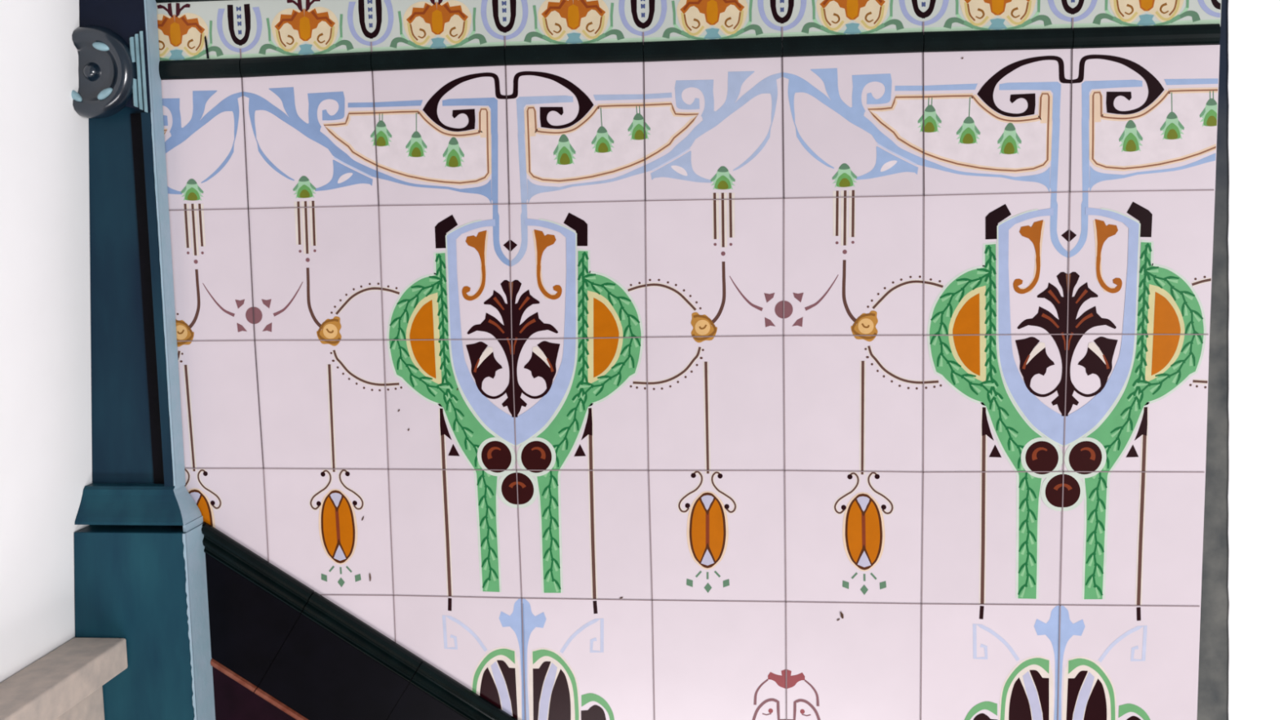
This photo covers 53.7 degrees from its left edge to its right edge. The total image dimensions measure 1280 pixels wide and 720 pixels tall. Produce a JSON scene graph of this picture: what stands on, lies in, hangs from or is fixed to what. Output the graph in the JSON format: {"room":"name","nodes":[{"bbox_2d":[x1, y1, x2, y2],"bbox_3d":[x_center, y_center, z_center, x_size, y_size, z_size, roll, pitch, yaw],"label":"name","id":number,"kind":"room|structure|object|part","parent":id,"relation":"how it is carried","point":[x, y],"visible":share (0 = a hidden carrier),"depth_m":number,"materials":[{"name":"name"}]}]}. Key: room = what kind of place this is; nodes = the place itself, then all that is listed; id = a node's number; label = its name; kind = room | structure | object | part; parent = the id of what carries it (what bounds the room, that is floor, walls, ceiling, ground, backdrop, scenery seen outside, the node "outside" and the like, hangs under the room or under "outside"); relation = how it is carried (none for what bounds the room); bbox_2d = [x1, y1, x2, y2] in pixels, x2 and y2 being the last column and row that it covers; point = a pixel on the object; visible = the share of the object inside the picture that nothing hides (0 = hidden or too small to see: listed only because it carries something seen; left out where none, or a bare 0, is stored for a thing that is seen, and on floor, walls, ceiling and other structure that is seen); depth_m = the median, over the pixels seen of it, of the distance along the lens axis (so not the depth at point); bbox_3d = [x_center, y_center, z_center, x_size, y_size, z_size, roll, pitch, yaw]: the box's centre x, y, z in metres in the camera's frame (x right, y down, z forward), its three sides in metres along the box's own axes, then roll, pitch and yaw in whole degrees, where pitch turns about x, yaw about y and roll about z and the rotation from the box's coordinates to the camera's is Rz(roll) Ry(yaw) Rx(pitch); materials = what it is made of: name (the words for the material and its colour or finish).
{"room":"stairwell","nodes":[
{"label":"stairwell","id":0,"kind":"room"},
{"bbox_2d":[0,0,92,683],"bbox_3d":[-1.104,0.052,1.365,1.045,2.500,0.370,0,7,6],"label":"wall","id":1,"kind":"structure","parent":0,"point":[46,428],"depth_m":1.37,"materials":[{"name":"white paint"}]},
{"bbox_2d":[1227,0,1279,719],"bbox_3d":[1.184,0.016,1.311,1.191,2.500,0.012,0,7,6],"label":"wall","id":2,"kind":"structure","parent":0,"point":[1253,25],"depth_m":1.36,"materials":[{"name":"white paint"}]},
{"bbox_2d":[1196,0,1228,719],"bbox_3d":[0.635,0.020,1.368,0.086,2.500,0.009,0,7,6],"label":"trim","id":3,"kind":"structure","parent":2,"relation":"attached to","point":[1213,667],"depth_m":1.38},
{"bbox_3d":[0.091,0.017,1.478,3.400,2.500,0.100,0,7,6],"label":"wall","id":4,"kind":"structure","parent":0,"visible":0},
{"bbox_2d":[201,521,517,719],"bbox_3d":[-0.087,0.718,1.511,0.843,1.065,0.011,0,7,6],"label":"baseboard","id":5,"kind":"structure","parent":4,"relation":"attached to","point":[282,650],"depth_m":1.50,"materials":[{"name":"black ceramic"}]},
{"bbox_2d":[155,0,1221,719],"bbox_3d":[0.035,0.147,1.440,1.169,1.171,0.016,0,7,6],"label":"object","id":6,"kind":"structure","parent":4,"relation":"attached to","point":[596,359],"depth_m":1.42,"materials":[{"name":"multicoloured tile"}]},
{"bbox_3d":[0.029,-0.421,1.374,1.157,0.026,0.016,0,7,6],"label":"moulding","id":7,"kind":"part","parent":6,"relation":"part of","materials":[{"name":"tile"}]},
{"bbox_3d":[0.030,-0.337,1.383,1.157,0.026,0.016,0,7,6],"label":"border moulding","id":8,"kind":"part","parent":6,"relation":"part of","materials":[{"name":"black tile"}]},
{"bbox_3d":[-0.036,1.484,0.141,3.400,0.100,3.110,0,7,6],"label":"floor","id":9,"kind":"structure","parent":0,"visible":0},
{"bbox_2d":[0,637,127,719],"bbox_3d":[-0.654,0.816,1.388,0.105,0.960,0.286,0,7,6],"label":"stone ledge","id":10,"kind":"object","parent":9,"relation":"on","point":[65,683],"visible":1,"depth_m":1.37,"materials":[{"name":"beige stone"}]},
{"bbox_2d":[71,0,215,719],"bbox_3d":[-0.612,0.330,1.497,0.193,1.900,0.051,0,7,6],"label":"post","id":11,"kind":"object","parent":9,"relation":"on","point":[140,568],"visible":1,"depth_m":1.46,"materials":[{"name":"teal paint"}]},
{"bbox_3d":[-0.602,-0.204,1.455,0.114,0.830,0.008,0,7,6],"label":"sunk panel","id":12,"kind":"part","parent":11,"relation":"part of","materials":[{"name":"teal paint"}]},
{"bbox_3d":[-0.587,0.167,1.478,0.131,0.040,0.047,0,7,6],"label":"moulding","id":13,"kind":"part","parent":11,"relation":"part of","materials":[{"name":"teal paint"}]}
]}

